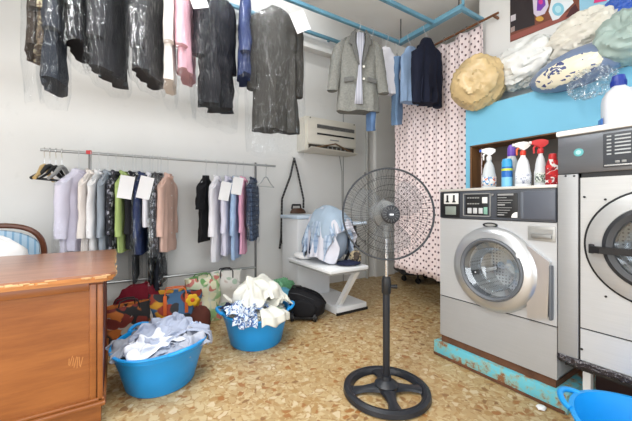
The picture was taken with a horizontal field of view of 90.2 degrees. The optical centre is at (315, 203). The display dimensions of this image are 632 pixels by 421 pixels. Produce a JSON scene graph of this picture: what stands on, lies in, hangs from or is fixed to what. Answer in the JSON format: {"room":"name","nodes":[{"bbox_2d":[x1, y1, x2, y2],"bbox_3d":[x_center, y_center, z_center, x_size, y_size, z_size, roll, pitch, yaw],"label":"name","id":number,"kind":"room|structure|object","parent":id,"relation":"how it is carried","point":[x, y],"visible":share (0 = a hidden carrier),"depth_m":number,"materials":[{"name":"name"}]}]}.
{"room":"laundry","nodes":[
{"label":"laundry","id":0,"kind":"room"},
{"bbox_2d":[0,0,397,305],"bbox_3d":[-1.166,-0.950,3.970,7.700,4.500,0.150,0,0,-33],"label":"wall","id":1,"kind":"structure","parent":0,"point":[95,115],"depth_m":3.58,"materials":[{"name":"paint"}]},
{"bbox_2d":[229,2,339,43],"bbox_3d":[-1.272,-2.375,3.624,4.150,0.040,0.080,0,0,-33],"label":"wall rail","id":2,"kind":"object","parent":1,"relation":"attached to","point":[235,6],"visible":0.21,"depth_m":4.40,"materials":[{"name":"blue metal"}]},
{"bbox_2d":[279,157,305,248],"bbox_3d":[-0.326,-0.030,4.314,0.394,1.264,0.157,0,0,-33],"label":"iron","id":3,"kind":"object","parent":1,"relation":"hanging from","point":[293,210],"visible":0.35,"depth_m":4.29,"materials":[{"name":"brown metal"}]},
{"bbox_2d":[228,0,381,58],"bbox_3d":[-1.599,-2.650,3.534,6.300,0.900,0.120,0,0,-33],"label":"trim","id":4,"kind":"structure","parent":1,"relation":"attached to","point":[318,23],"depth_m":4.50,"materials":[{"name":"white paint"}]},
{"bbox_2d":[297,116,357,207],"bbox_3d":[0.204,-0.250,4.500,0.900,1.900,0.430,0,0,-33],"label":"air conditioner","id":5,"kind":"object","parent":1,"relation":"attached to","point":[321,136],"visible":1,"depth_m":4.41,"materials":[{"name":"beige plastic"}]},
{"bbox_2d":[308,144,353,152],"bbox_3d":[0.227,-0.772,4.483,0.780,0.085,0.022,0,0,-33],"label":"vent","id":6,"kind":"object","parent":5,"relation":"attached to","point":[334,147],"depth_m":4.48,"materials":[{"name":"beige plastic"}]},
{"bbox_2d":[364,131,368,277],"bbox_3d":[0.823,-0.490,5.111,0.070,3.380,0.062,0,0,-33],"label":"pipe","id":7,"kind":"object","parent":1,"relation":"attached to","point":[366,131],"visible":0.41,"depth_m":5.09,"materials":[{"name":"paint"}]},
{"bbox_2d":[374,94,394,276],"bbox_3d":[1.155,-0.425,5.324,0.430,3.250,0.060,0,0,-33],"label":"trim","id":8,"kind":"structure","parent":1,"relation":"attached to","point":[384,135],"depth_m":5.27,"materials":[{"name":"white paint"}]},
{"bbox_2d":[101,272,573,420],"bbox_3d":[0.540,1.250,1.293,7.500,0.100,6.400,0,0,-33],"label":"floor","id":9,"kind":"structure","parent":0,"point":[302,377],"depth_m":2.18,"materials":[{"name":"stone"}]},
{"bbox_2d":[0,223,47,254],"bbox_3d":[-2.320,0.674,2.179,0.672,1.059,0.587,0,0,-36],"label":"upholstered chair","id":10,"kind":"object","parent":9,"relation":"on","point":[33,246],"visible":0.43,"depth_m":2.49,"materials":[{"name":"brown wood"}]},
{"bbox_2d":[0,236,28,256],"bbox_3d":[-2.328,0.458,2.215,0.519,0.493,0.208,0,0,-33],"label":"throw cushion","id":11,"kind":"object","parent":10,"relation":"on","point":[8,247],"visible":0.34,"depth_m":2.26,"materials":[{"name":"white fabric"}]},
{"bbox_2d":[0,249,116,420],"bbox_3d":[-1.940,0.783,1.742,1.420,0.834,1.036,0,0,-33],"label":"desk","id":12,"kind":"object","parent":9,"relation":"on","point":[54,340],"depth_m":1.61,"materials":[{"name":"brown wood"}]},
{"bbox_2d":[107,296,152,343],"bbox_3d":[-1.621,1.001,2.706,0.236,0.394,0.393,0,0,43],"label":"bag","id":13,"kind":"object","parent":9,"relation":"on","point":[120,317],"visible":0.57,"depth_m":2.64,"materials":[{"name":"fabric"}]},
{"bbox_2d":[113,281,159,304],"bbox_3d":[-1.674,0.972,2.998,0.466,0.488,0.260,0,0,-33],"label":"sack","id":14,"kind":"object","parent":9,"relation":"on","point":[142,290],"visible":0.32,"depth_m":2.93,"materials":[{"name":"fabric"}]},
{"bbox_2d":[108,321,206,398],"bbox_3d":[-1.055,1.040,2.144,0.596,0.319,0.602,0,0,0],"label":"tub","id":15,"kind":"object","parent":9,"relation":"on","point":[159,376],"visible":0.7,"depth_m":1.93,"materials":[{"name":"blue plastic"}]},
{"bbox_2d":[121,327,184,359],"bbox_3d":[-1.065,0.907,2.053,0.268,0.160,0.370,0,0,36],"label":"shirt","id":16,"kind":"object","parent":15,"relation":"in","point":[138,350],"visible":0.67,"depth_m":1.97,"materials":[{"name":"white fabric"}]},
{"bbox_2d":[128,312,192,348],"bbox_3d":[-1.044,0.861,2.183,0.305,0.154,0.392,0,0,16],"label":"shirt","id":17,"kind":"object","parent":16,"relation":"on","point":[175,324],"visible":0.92,"depth_m":2.14,"materials":[{"name":"fabric"}]},
{"bbox_2d":[122,341,184,359],"bbox_3d":[-1.050,0.966,2.147,0.514,0.134,0.502,0,0,13],"label":"shirt","id":18,"kind":"object","parent":15,"relation":"in","point":[159,352],"visible":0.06,"depth_m":1.99,"materials":[{"name":"white fabric"}]},
{"bbox_2d":[105,335,130,363],"bbox_3d":[-1.170,0.920,2.128,0.430,0.119,0.295,0,0,-42],"label":"shirt","id":19,"kind":"object","parent":18,"relation":"on","point":[117,347],"visible":0.29,"depth_m":1.98,"materials":[{"name":"fabric"}]},
{"bbox_2d":[170,325,210,357],"bbox_3d":[-0.920,0.925,2.154,0.327,0.137,0.287,0,0,37],"label":"shirt","id":20,"kind":"object","parent":15,"relation":"in","point":[191,337],"visible":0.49,"depth_m":2.12,"materials":[{"name":"white fabric"}]},
{"bbox_2d":[185,323,212,343],"bbox_3d":[-0.841,0.936,2.253,0.190,0.147,0.227,0,0,-33],"label":"shirt tail","id":21,"kind":"object","parent":15,"relation":"on","point":[198,327],"visible":0.81,"depth_m":2.25,"materials":[{"name":"white fabric"}]},
{"bbox_2d":[40,148,275,283],"bbox_3d":[-1.464,0.345,3.359,2.240,1.696,0.360,0,0,-33],"label":"rack","id":22,"kind":"object","parent":9,"relation":"on","point":[254,267],"visible":0.6,"depth_m":3.31,"materials":[{"name":"silver metal"}]},
{"bbox_2d":[29,148,62,181],"bbox_3d":[-2.344,-0.349,2.775,0.043,0.296,0.432,0,0,-7],"label":"hanger","id":23,"kind":"object","parent":22,"relation":"hanging from","point":[46,167],"visible":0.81,"depth_m":2.72,"materials":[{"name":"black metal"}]},
{"bbox_2d":[53,150,86,252],"bbox_3d":[-2.171,-0.010,2.884,0.166,0.975,0.504,0,0,4],"label":"jacket","id":24,"kind":"object","parent":22,"relation":"hanging from","point":[65,201],"visible":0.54,"depth_m":2.72,"materials":[{"name":"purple fabric"}]},
{"bbox_2d":[76,152,94,250],"bbox_3d":[-2.091,-0.029,2.937,0.098,0.938,0.510,0,0,-16],"label":"blouse","id":25,"kind":"object","parent":22,"relation":"hanging from","point":[82,184],"visible":0.43,"depth_m":2.73,"materials":[{"name":"fabric"}]},
{"bbox_2d":[86,169,103,250],"bbox_3d":[-2.045,0.000,2.969,0.122,0.995,0.546,0,0,-17],"label":"shirt","id":26,"kind":"object","parent":22,"relation":"hanging from","point":[91,203],"visible":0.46,"depth_m":2.77,"materials":[{"name":"fabric"}]},
{"bbox_2d":[96,169,111,249],"bbox_3d":[-1.978,-0.026,3.005,0.098,0.942,0.526,0,0,-19],"label":"shirt","id":27,"kind":"object","parent":22,"relation":"hanging from","point":[101,185],"visible":0.46,"depth_m":2.80,"materials":[{"name":"fabric"}]},
{"bbox_2d":[105,170,120,249],"bbox_3d":[-1.925,-0.037,3.040,0.098,0.921,0.511,0,0,-19],"label":"blouse","id":28,"kind":"object","parent":22,"relation":"hanging from","point":[110,185],"visible":0.52,"depth_m":2.85,"materials":[{"name":"black fabric"}]},
{"bbox_2d":[114,170,134,252],"bbox_3d":[-1.871,-0.022,3.069,0.165,0.952,0.506,0,0,-34],"label":"shirt","id":29,"kind":"object","parent":22,"relation":"hanging from","point":[124,184],"visible":0.75,"depth_m":2.87,"materials":[{"name":"fabric"}]},
{"bbox_2d":[124,170,138,248],"bbox_3d":[-1.805,-0.035,3.118,0.098,0.926,0.507,0,0,-19],"label":"shirt","id":30,"kind":"object","parent":22,"relation":"hanging from","point":[128,204],"visible":0.27,"depth_m":2.92,"materials":[{"name":"fabric"}]},
{"bbox_2d":[128,173,142,283],"bbox_3d":[-1.789,0.162,3.128,0.111,1.319,0.444,0,0,-22],"label":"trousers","id":31,"kind":"object","parent":22,"relation":"hanging from","point":[135,258],"visible":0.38,"depth_m":3.00,"materials":[{"name":"grey fabric"}]},
{"bbox_2d":[133,171,153,254],"bbox_3d":[-1.743,0.034,3.156,0.191,1.063,0.514,0,0,-31],"label":"shirt","id":32,"kind":"object","parent":22,"relation":"hanging from","point":[142,188],"visible":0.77,"depth_m":2.96,"materials":[{"name":"fabric"}]},
{"bbox_2d":[142,171,150,227],"bbox_3d":[-1.679,-0.134,3.197,0.098,0.728,0.510,0,0,-17],"label":"blouse","id":33,"kind":"object","parent":22,"relation":"hanging from","point":[145,203],"visible":0.3,"depth_m":2.97,"materials":[{"name":"fabric"}]},
{"bbox_2d":[146,157,155,285],"bbox_3d":[-1.661,0.219,3.209,0.105,1.433,0.528,0,0,-21],"label":"garment","id":34,"kind":"object","parent":22,"relation":"hanging from","point":[151,260],"visible":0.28,"depth_m":3.04,"materials":[{"name":"fabric"}]},
{"bbox_2d":[148,157,162,256],"bbox_3d":[-1.623,0.051,3.234,0.135,1.098,0.526,0,0,-15],"label":"jacket","id":35,"kind":"object","parent":22,"relation":"hanging from","point":[153,197],"visible":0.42,"depth_m":3.02,"materials":[{"name":"black fabric"}]},
{"bbox_2d":[153,157,166,290],"bbox_3d":[-1.599,0.201,3.245,0.108,1.398,0.521,0,0,-16],"label":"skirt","id":36,"kind":"object","parent":22,"relation":"hanging from","point":[160,270],"visible":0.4,"depth_m":3.12,"materials":[{"name":"fabric"}]},
{"bbox_2d":[156,157,177,251],"bbox_3d":[-1.540,-0.002,3.285,0.102,0.992,0.527,0,0,-7],"label":"shirt","id":37,"kind":"object","parent":22,"relation":"hanging from","point":[167,190],"visible":1,"depth_m":3.18,"materials":[{"name":"fabric"}]},
{"bbox_2d":[195,159,210,242],"bbox_3d":[-1.219,-0.042,3.495,0.138,0.912,0.621,0,0,-5],"label":"black tee","id":38,"kind":"object","parent":22,"relation":"hanging from","point":[202,188],"visible":0.75,"depth_m":3.31,"materials":[{"name":"fabric"}]},
{"bbox_2d":[208,160,231,261],"bbox_3d":[-1.117,0.068,3.549,0.243,1.130,0.482,0,0,-26],"label":"shirt","id":39,"kind":"object","parent":22,"relation":"hanging from","point":[219,190],"visible":0.91,"depth_m":3.38,"materials":[{"name":"fabric"}]},
{"bbox_2d":[220,161,243,255],"bbox_3d":[-1.014,0.064,3.622,0.258,1.123,0.493,0,0,-26],"label":"striped shirt","id":40,"kind":"object","parent":22,"relation":"hanging from","point":[237,184],"visible":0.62,"depth_m":3.44,"materials":[{"name":"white fabric"}]},
{"bbox_2d":[229,162,240,259],"bbox_3d":[-0.933,0.095,3.674,0.130,1.186,0.527,0,0,-2],"label":"shirt","id":41,"kind":"object","parent":22,"relation":"hanging from","point":[234,199],"visible":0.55,"depth_m":3.48,"materials":[{"name":"blue fabric"}]},
{"bbox_2d":[238,168,247,253],"bbox_3d":[-0.852,0.040,3.723,0.098,1.076,0.510,0,0,-4],"label":"shirt","id":42,"kind":"object","parent":22,"relation":"hanging from","point":[242,206],"visible":0.77,"depth_m":3.57,"materials":[{"name":"fabric"}]},
{"bbox_2d":[246,163,258,240],"bbox_3d":[-0.755,0.002,3.786,0.146,0.999,0.524,0,0,-1],"label":"plaid shirt","id":43,"kind":"object","parent":22,"relation":"hanging from","point":[252,190],"visible":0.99,"depth_m":3.63,"materials":[{"name":"blue fabric"}]},
{"bbox_2d":[148,285,201,317],"bbox_3d":[-1.356,0.999,3.040,0.486,0.399,0.241,0,0,-26],"label":"floral bag","id":44,"kind":"object","parent":9,"relation":"on","point":[180,300],"visible":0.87,"depth_m":2.98,"materials":[{"name":"fabric"}]},
{"bbox_2d":[186,294,198,305],"bbox_3d":[-1.178,0.915,3.005,0.122,0.109,0.012,0,0,-26],"label":"flower","id":45,"kind":"object","parent":44,"relation":"on","point":[191,299],"depth_m":3.00,"materials":[{"name":"yellow fabric"}]},
{"bbox_2d":[190,305,210,324],"bbox_3d":[-1.075,1.075,2.942,0.192,0.263,0.167,0,0,-33],"label":"pouch","id":46,"kind":"object","parent":9,"relation":"on","point":[202,314],"visible":0.53,"depth_m":2.89,"materials":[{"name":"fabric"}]},
{"bbox_2d":[184,272,221,320],"bbox_3d":[-1.163,0.954,3.240,0.380,0.489,0.230,0,0,-42],"label":"paper bag","id":47,"kind":"object","parent":9,"relation":"on","point":[209,284],"visible":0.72,"depth_m":3.22,"materials":[{"name":"multicoloured paper"}]},
{"bbox_2d":[210,267,241,310],"bbox_3d":[-0.995,0.949,3.474,0.348,0.499,0.198,0,0,-28],"label":"shopping bag","id":48,"kind":"object","parent":9,"relation":"on","point":[230,280],"visible":0.48,"depth_m":3.42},
{"bbox_2d":[215,300,294,351],"bbox_3d":[-0.526,1.040,2.771,0.594,0.319,0.598,0,0,38],"label":"tub","id":49,"kind":"object","parent":9,"relation":"on","point":[250,339],"visible":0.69,"depth_m":2.56,"materials":[{"name":"blue plastic"}]},
{"bbox_2d":[232,310,257,329],"bbox_3d":[-0.525,0.921,2.537,0.194,0.117,0.235,0,0,24],"label":"sheet","id":50,"kind":"object","parent":49,"relation":"on","point":[239,321],"visible":0.66,"depth_m":2.46,"materials":[{"name":"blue fabric"}]},
{"bbox_2d":[228,303,285,320],"bbox_3d":[-0.523,0.939,2.767,0.535,0.151,0.530,0,0,-33],"label":"sheet","id":51,"kind":"object","parent":49,"relation":"in","point":[280,305],"visible":0.09,"depth_m":2.60,"materials":[{"name":"white fabric"}]},
{"bbox_2d":[224,300,269,321],"bbox_3d":[-0.553,0.843,2.641,0.292,0.134,0.377,0,0,29],"label":"sheet","id":52,"kind":"object","parent":51,"relation":"on","point":[237,308],"visible":0.61,"depth_m":2.52,"materials":[{"name":"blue fabric"}]},
{"bbox_2d":[264,293,292,306],"bbox_3d":[-0.404,0.847,2.871,0.307,0.148,0.368,0,0,-33],"label":"sheet","id":53,"kind":"object","parent":51,"relation":"on","point":[273,302],"visible":0.27,"depth_m":2.74,"materials":[{"name":"white fabric"}]},
{"bbox_2d":[223,273,289,309],"bbox_3d":[-0.519,0.769,2.820,0.480,0.265,0.447,0,0,-45],"label":"sheet","id":54,"kind":"object","parent":53,"relation":"on","point":[257,290],"visible":0.95,"depth_m":2.67,"materials":[{"name":"white fabric"}]},
{"bbox_2d":[259,305,289,327],"bbox_3d":[-0.360,0.926,2.621,0.282,0.127,0.237,0,0,-33],"label":"sheet","id":55,"kind":"object","parent":49,"relation":"on","point":[272,316],"visible":0.94,"depth_m":2.56,"materials":[{"name":"white fabric"}]},
{"bbox_2d":[273,277,294,288],"bbox_3d":[-0.411,0.984,3.555,0.442,0.298,0.221,0,0,-33],"label":"bag","id":56,"kind":"object","parent":9,"relation":"on","point":[283,282],"visible":0.24,"depth_m":3.53,"materials":[{"name":"plastic"}]},
{"bbox_2d":[288,285,325,321],"bbox_3d":[-0.112,1.027,3.314,0.442,0.346,0.281,0,0,1],"label":"bag","id":57,"kind":"object","parent":9,"relation":"on","point":[310,304],"visible":0.91,"depth_m":3.21,"materials":[{"name":"black fabric"}]},
{"bbox_2d":[280,214,367,315],"bbox_3d":[0.092,0.635,3.699,0.730,1.130,1.300,0,0,-33],"label":"station","id":58,"kind":"object","parent":9,"relation":"on","point":[313,273],"visible":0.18,"depth_m":3.76,"materials":[{"name":"white plastic"}]},
{"bbox_2d":[301,221,353,260],"bbox_3d":[0.131,0.323,3.483,0.569,0.585,0.668,0,0,-33],"label":"checked shirt","id":59,"kind":"object","parent":58,"relation":"on","point":[327,238],"visible":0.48,"depth_m":3.29,"materials":[{"name":"fabric"}]},
{"bbox_2d":[289,261,365,275],"bbox_3d":[0.097,0.675,3.459,0.440,0.020,0.850,0,0,-33],"label":"tray","id":60,"kind":"object","parent":58,"relation":"on","point":[355,271],"depth_m":3.14,"materials":[{"name":"grey plastic"}]},
{"bbox_2d":[307,207,356,263],"bbox_3d":[0.154,0.320,3.424,0.567,0.587,0.526,0,0,-33],"label":"shirt","id":61,"kind":"object","parent":58,"relation":"on","point":[332,253],"visible":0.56,"depth_m":3.23,"materials":[{"name":"white fabric"}]},
{"bbox_2d":[309,205,352,240],"bbox_3d":[0.185,0.254,3.451,0.416,0.483,0.544,0,0,32],"label":"shirt","id":62,"kind":"object","parent":61,"relation":"on","point":[329,213],"visible":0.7,"depth_m":3.28,"materials":[{"name":"blue fabric"}]},
{"bbox_2d":[342,168,434,420],"bbox_3d":[0.434,0.490,1.998,0.578,1.420,0.546,0,0,-33],"label":"pedestal fan","id":63,"kind":"object","parent":9,"relation":"on","point":[383,213],"visible":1,"depth_m":1.94,"materials":[{"name":"black plastic"}]},
{"bbox_2d":[394,266,439,283],"bbox_3d":[1.647,0.550,4.902,0.750,1.300,0.500,0,0,-2],"label":"rolling cart","id":64,"kind":"object","parent":9,"relation":"on","point":[404,273],"visible":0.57,"depth_m":4.74,"materials":[{"name":"black plastic"}]},
{"bbox_2d":[394,266,413,275],"bbox_3d":[1.647,1.030,4.902,0.750,0.050,0.500,0,0,-3],"label":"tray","id":65,"kind":"object","parent":64,"relation":"on","point":[403,272],"depth_m":4.71,"materials":[{"name":"plastic"}]},
{"bbox_2d":[434,184,595,414],"bbox_3d":[1.415,0.543,2.303,0.625,1.313,0.885,0,0,-33],"label":"washing machine","id":66,"kind":"object","parent":9,"relation":"on","point":[499,245],"depth_m":2.09,"materials":[{"name":"metal"}]},
{"bbox_2d":[479,148,496,187],"bbox_3d":[1.288,-0.267,2.360,0.112,0.304,0.066,0,0,17],"label":"spray bottle","id":67,"kind":"object","parent":66,"relation":"on","point":[489,179],"visible":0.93,"depth_m":2.34,"materials":[{"name":"plastic"}]},
{"bbox_2d":[501,158,512,186],"bbox_3d":[1.341,-0.215,2.212,0.069,0.201,0.069,0,0,-33],"label":"aerosol can","id":68,"kind":"object","parent":66,"relation":"on","point":[507,164],"visible":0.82,"depth_m":2.19,"materials":[{"name":"blue metal"}]},
{"bbox_2d":[507,145,517,185],"bbox_3d":[1.439,-0.275,2.319,0.084,0.319,0.084,0,0,-33],"label":"bottle","id":69,"kind":"object","parent":66,"relation":"on","point":[511,151],"visible":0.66,"depth_m":2.29,"materials":[{"name":"plastic"}]},
{"bbox_2d":[512,142,531,185],"bbox_3d":[1.395,-0.268,2.136,0.112,0.306,0.066,0,0,17],"label":"spray bottle","id":70,"kind":"object","parent":66,"relation":"on","point":[523,176],"visible":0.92,"depth_m":2.12,"materials":[{"name":"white plastic"}]},
{"bbox_2d":[529,139,547,184],"bbox_3d":[1.447,-0.268,2.049,0.104,0.305,0.070,0,0,16],"label":"spray bottle","id":71,"kind":"object","parent":66,"relation":"on","point":[539,172],"visible":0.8,"depth_m":2.03,"materials":[{"name":"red plastic"}]},
{"bbox_2d":[545,153,558,184],"bbox_3d":[1.498,-0.216,1.979,0.100,0.203,0.052,0,0,17],"label":"detergent bottle","id":72,"kind":"object","parent":66,"relation":"on","point":[551,167],"visible":0.76,"depth_m":1.97,"materials":[{"name":"red plastic"}]},
{"bbox_2d":[556,120,631,395],"bbox_3d":[1.844,0.391,1.611,0.648,1.618,0.856,0,0,-33],"label":"washing machine","id":73,"kind":"object","parent":9,"relation":"on","point":[595,162],"visible":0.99,"depth_m":1.70,"materials":[{"name":"metal"}]},
{"bbox_2d":[598,74,631,124],"bbox_3d":[1.789,-0.587,1.852,0.183,0.338,0.116,0,0,27],"label":"jug","id":74,"kind":"object","parent":73,"relation":"on","point":[616,104],"visible":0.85,"depth_m":1.82,"materials":[{"name":"plastic"}]},
{"bbox_2d":[557,386,631,420],"bbox_3d":[1.387,1.040,1.257,0.594,0.319,0.601,0,0,11],"label":"tub","id":75,"kind":"object","parent":9,"relation":"on","point":[583,405],"visible":1,"depth_m":1.51,"materials":[{"name":"blue plastic"}]},
{"bbox_2d":[300,0,478,47],"bbox_3d":[0.553,-2.100,1.272,7.500,0.100,6.350,0,0,-33],"label":"ceiling","id":76,"kind":"structure","parent":0,"point":[384,18],"depth_m":3.41,"materials":[{"name":"paint"}]},
{"bbox_2d":[284,0,483,45],"bbox_3d":[-0.518,-1.910,2.134,4.620,0.280,0.784,0,0,-33],"label":"frame","id":77,"kind":"object","parent":76,"relation":"hanging from","point":[431,23],"visible":0.91,"depth_m":3.01,"materials":[{"name":"blue paint"}]},
{"bbox_2d":[24,0,37,62],"bbox_3d":[-1.660,-1.218,1.846,0.113,1.219,0.467,0,0,-42],"label":"jacket","id":78,"kind":"object","parent":77,"relation":"hanging from","point":[30,41],"visible":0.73,"depth_m":1.73,"materials":[{"name":"fabric"}]},
{"bbox_2d":[33,0,43,65],"bbox_3d":[-1.630,-1.348,1.868,0.098,0.963,0.472,0,0,-41],"label":"jacket","id":79,"kind":"object","parent":77,"relation":"hanging from","point":[39,31],"visible":0.39,"depth_m":1.74,"materials":[{"name":"fabric"}]},
{"bbox_2d":[40,0,68,97],"bbox_3d":[-1.575,-1.200,1.901,0.162,1.259,0.532,0,0,-34],"label":"coat","id":80,"kind":"object","parent":77,"relation":"hanging from","point":[54,76],"visible":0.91,"depth_m":1.75,"materials":[{"name":"fabric"}]},
{"bbox_2d":[60,0,90,67],"bbox_3d":[-1.475,-1.352,1.969,0.162,0.955,0.526,0,0,-29],"label":"jacket","id":81,"kind":"object","parent":77,"relation":"hanging from","point":[77,40],"visible":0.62,"depth_m":1.83,"materials":[{"name":"fabric"}]},
{"bbox_2d":[86,0,129,89],"bbox_3d":[-1.341,-1.285,2.052,0.177,1.090,0.524,0,0,-13],"label":"coat","id":82,"kind":"object","parent":77,"relation":"hanging from","point":[107,21],"visible":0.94,"depth_m":1.94,"materials":[{"name":"fabric"}]},
{"bbox_2d":[126,0,163,89],"bbox_3d":[-1.151,-1.309,2.170,0.178,1.041,0.522,0,0,-10],"label":"coat","id":83,"kind":"object","parent":77,"relation":"hanging from","point":[145,16],"visible":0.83,"depth_m":2.05,"materials":[{"name":"grey fabric"}]},
{"bbox_2d":[163,0,176,95],"bbox_3d":[-1.041,-1.268,2.242,0.133,1.118,0.506,0,0,-23],"label":"shirt","id":84,"kind":"object","parent":77,"relation":"hanging from","point":[170,72],"visible":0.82,"depth_m":2.07,"materials":[{"name":"beige fabric"}]},
{"bbox_2d":[174,0,208,86],"bbox_3d":[-0.897,-1.241,2.315,0.253,1.178,0.507,0,0,-12],"label":"blouse","id":85,"kind":"object","parent":77,"relation":"hanging from","point":[183,10],"visible":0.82,"depth_m":2.13,"materials":[{"name":"fabric"}]},
{"bbox_2d":[192,0,236,113],"bbox_3d":[-0.768,-1.200,2.419,0.266,1.249,0.467,0,0,22],"label":"dress","id":86,"kind":"object","parent":77,"relation":"hanging from","point":[214,26],"visible":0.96,"depth_m":2.30,"materials":[{"name":"fabric"}]},
{"bbox_2d":[237,0,251,86],"bbox_3d":[-0.580,-1.379,2.536,0.143,0.901,0.464,0,0,-16],"label":"blouse","id":87,"kind":"object","parent":77,"relation":"hanging from","point":[244,31],"visible":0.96,"depth_m":2.37,"materials":[{"name":"fabric"}]},
{"bbox_2d":[246,0,310,134],"bbox_3d":[-0.324,-1.107,2.656,0.533,1.445,0.336,0,0,-28],"label":"coat","id":88,"kind":"object","parent":77,"relation":"hanging from","point":[276,54],"visible":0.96,"depth_m":2.59,"materials":[{"name":"grey fabric"}]},
{"bbox_2d":[327,22,388,114],"bbox_3d":[0.411,-1.370,3.167,0.631,0.920,0.197,0,0,-8],"label":"jacket","id":89,"kind":"object","parent":77,"relation":"hanging from","point":[357,70],"visible":1,"depth_m":3.09,"materials":[{"name":"fabric"}]},
{"bbox_2d":[366,27,375,130],"bbox_3d":[0.572,-1.280,3.268,0.111,1.100,0.260,0,0,9],"label":"jeans","id":90,"kind":"object","parent":77,"relation":"hanging from","point":[371,116],"visible":0.38,"depth_m":3.17,"materials":[{"name":"fabric"}]},
{"bbox_2d":[377,33,400,96],"bbox_3d":[0.749,-1.500,3.383,0.552,0.658,0.138,0,0,-27],"label":"white tee","id":91,"kind":"object","parent":77,"relation":"hanging from","point":[388,54],"visible":0.3,"depth_m":3.36,"materials":[{"name":"fabric"}]},
{"bbox_2d":[391,38,402,125],"bbox_3d":[0.894,-1.337,3.474,0.123,0.986,0.240,0,0,23],"label":"jeans","id":92,"kind":"object","parent":77,"relation":"hanging from","point":[396,106],"visible":0.73,"depth_m":3.38,"materials":[{"name":"fabric"}]},
{"bbox_2d":[400,32,417,105],"bbox_3d":[1.016,-1.458,3.374,0.262,0.770,0.118,0,0,-19],"label":"denim shirt","id":93,"kind":"object","parent":77,"relation":"hanging from","point":[405,78],"visible":0.52,"depth_m":3.32,"materials":[{"name":"fabric"}]},
{"bbox_2d":[411,22,442,108],"bbox_3d":[1.124,-1.422,3.202,0.405,0.843,0.170,0,0,-28],"label":"cardigan","id":94,"kind":"object","parent":77,"relation":"hanging from","point":[426,59],"visible":0.99,"depth_m":3.13,"materials":[{"name":"fabric"}]},
{"bbox_2d":[382,39,405,55],"bbox_3d":[-1.336,-2.675,3.121,6.500,1.050,1.200,0,0,-33],"label":"wall","id":95,"kind":"structure","parent":0,"point":[400,50],"depth_m":4.95,"materials":[{"name":"white paint"}]},
{"bbox_2d":[479,0,622,100],"bbox_3d":[2.785,-0.400,1.389,0.150,3.400,4.150,0,0,-33],"label":"wall","id":96,"kind":"structure","parent":0,"point":[496,33],"depth_m":2.94,"materials":[{"name":"white paint"}]},
{"bbox_2d":[434,12,498,45],"bbox_3d":[1.317,-1.730,3.459,0.101,0.031,1.380,0,0,-33],"label":"curtain rod","id":97,"kind":"object","parent":96,"relation":"attached to","point":[494,15],"visible":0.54,"depth_m":3.06,"materials":[{"name":"metal"}]},
{"bbox_2d":[394,20,482,281],"bbox_3d":[1.276,-0.459,3.451,0.054,2.597,1.125,0,0,-32],"label":"curtain","id":98,"kind":"object","parent":97,"relation":"hanging from","point":[430,143],"visible":0.56,"depth_m":3.47,"materials":[{"name":"fabric"}]},
{"bbox_2d":[485,138,557,186],"bbox_3d":[1.946,-0.312,2.529,0.030,0.445,1.175,0,0,-33],"label":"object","id":99,"kind":"structure","parent":96,"relation":"attached to","point":[500,153],"depth_m":2.70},
{"bbox_2d":[470,125,597,187],"bbox_3d":[1.843,-0.312,2.472,0.235,0.445,1.190,0,0,-33],"label":"trim","id":100,"kind":"structure","parent":96,"relation":"attached to","point":[475,155],"depth_m":2.91,"materials":[{"name":"brown wood"}]},
{"bbox_2d":[466,66,631,187],"bbox_3d":[2.295,0.160,1.776,0.260,2.080,2.930,0,0,-33],"label":"trim","id":101,"kind":"structure","parent":96,"relation":"attached to","point":[534,113],"depth_m":2.45,"materials":[{"name":"blue paint"}]},
{"bbox_2d":[450,53,505,110],"bbox_3d":[1.428,-1.066,2.794,0.387,0.484,0.464,0,0,-33],"label":"duvet","id":102,"kind":"object","parent":101,"relation":"on","point":[478,82],"visible":1,"depth_m":2.67,"materials":[{"name":"beige fabric"}]},
{"bbox_2d":[498,34,551,91],"bbox_3d":[1.718,-1.149,2.620,0.357,0.389,0.612,0,0,-33],"label":"duvet","id":103,"kind":"object","parent":101,"relation":"on","point":[523,60],"visible":0.65,"depth_m":2.49,"materials":[{"name":"white fabric"}]},
{"bbox_2d":[529,43,620,96],"bbox_3d":[1.781,-0.878,2.160,0.272,0.392,0.584,0,0,-33],"label":"printed pillow","id":104,"kind":"object","parent":101,"relation":"on","point":[581,66],"visible":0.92,"depth_m":2.11,"materials":[{"name":"fabric"}]},
{"bbox_2d":[545,4,617,60],"bbox_3d":[1.939,-1.198,2.278,0.346,0.373,0.506,0,0,-33],"label":"quilt","id":105,"kind":"object","parent":101,"relation":"on","point":[579,29],"visible":0.44,"depth_m":2.20,"materials":[{"name":"beige fabric"}]},
{"bbox_2d":[605,0,631,10],"bbox_3d":[2.066,-1.309,2.154,0.197,0.212,0.257,0,0,-33],"label":"bag","id":106,"kind":"object","parent":105,"relation":"on","point":[618,4],"visible":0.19,"depth_m":2.08,"materials":[{"name":"plastic"}]},
{"bbox_2d":[592,7,631,66],"bbox_3d":[1.952,-1.042,1.966,0.393,0.341,0.345,0,0,-33],"label":"quilt","id":107,"kind":"object","parent":101,"relation":"on","point":[613,38],"visible":0.83,"depth_m":1.91,"materials":[{"name":"fabric"}]},
{"bbox_2d":[510,0,608,41],"bbox_3d":[2.083,-1.731,2.342,0.007,0.549,1.212,0,0,-33],"label":"poster","id":108,"kind":"object","parent":96,"relation":"attached to","point":[527,17],"visible":0.97,"depth_m":2.66,"materials":[{"name":"multicoloured paper"}]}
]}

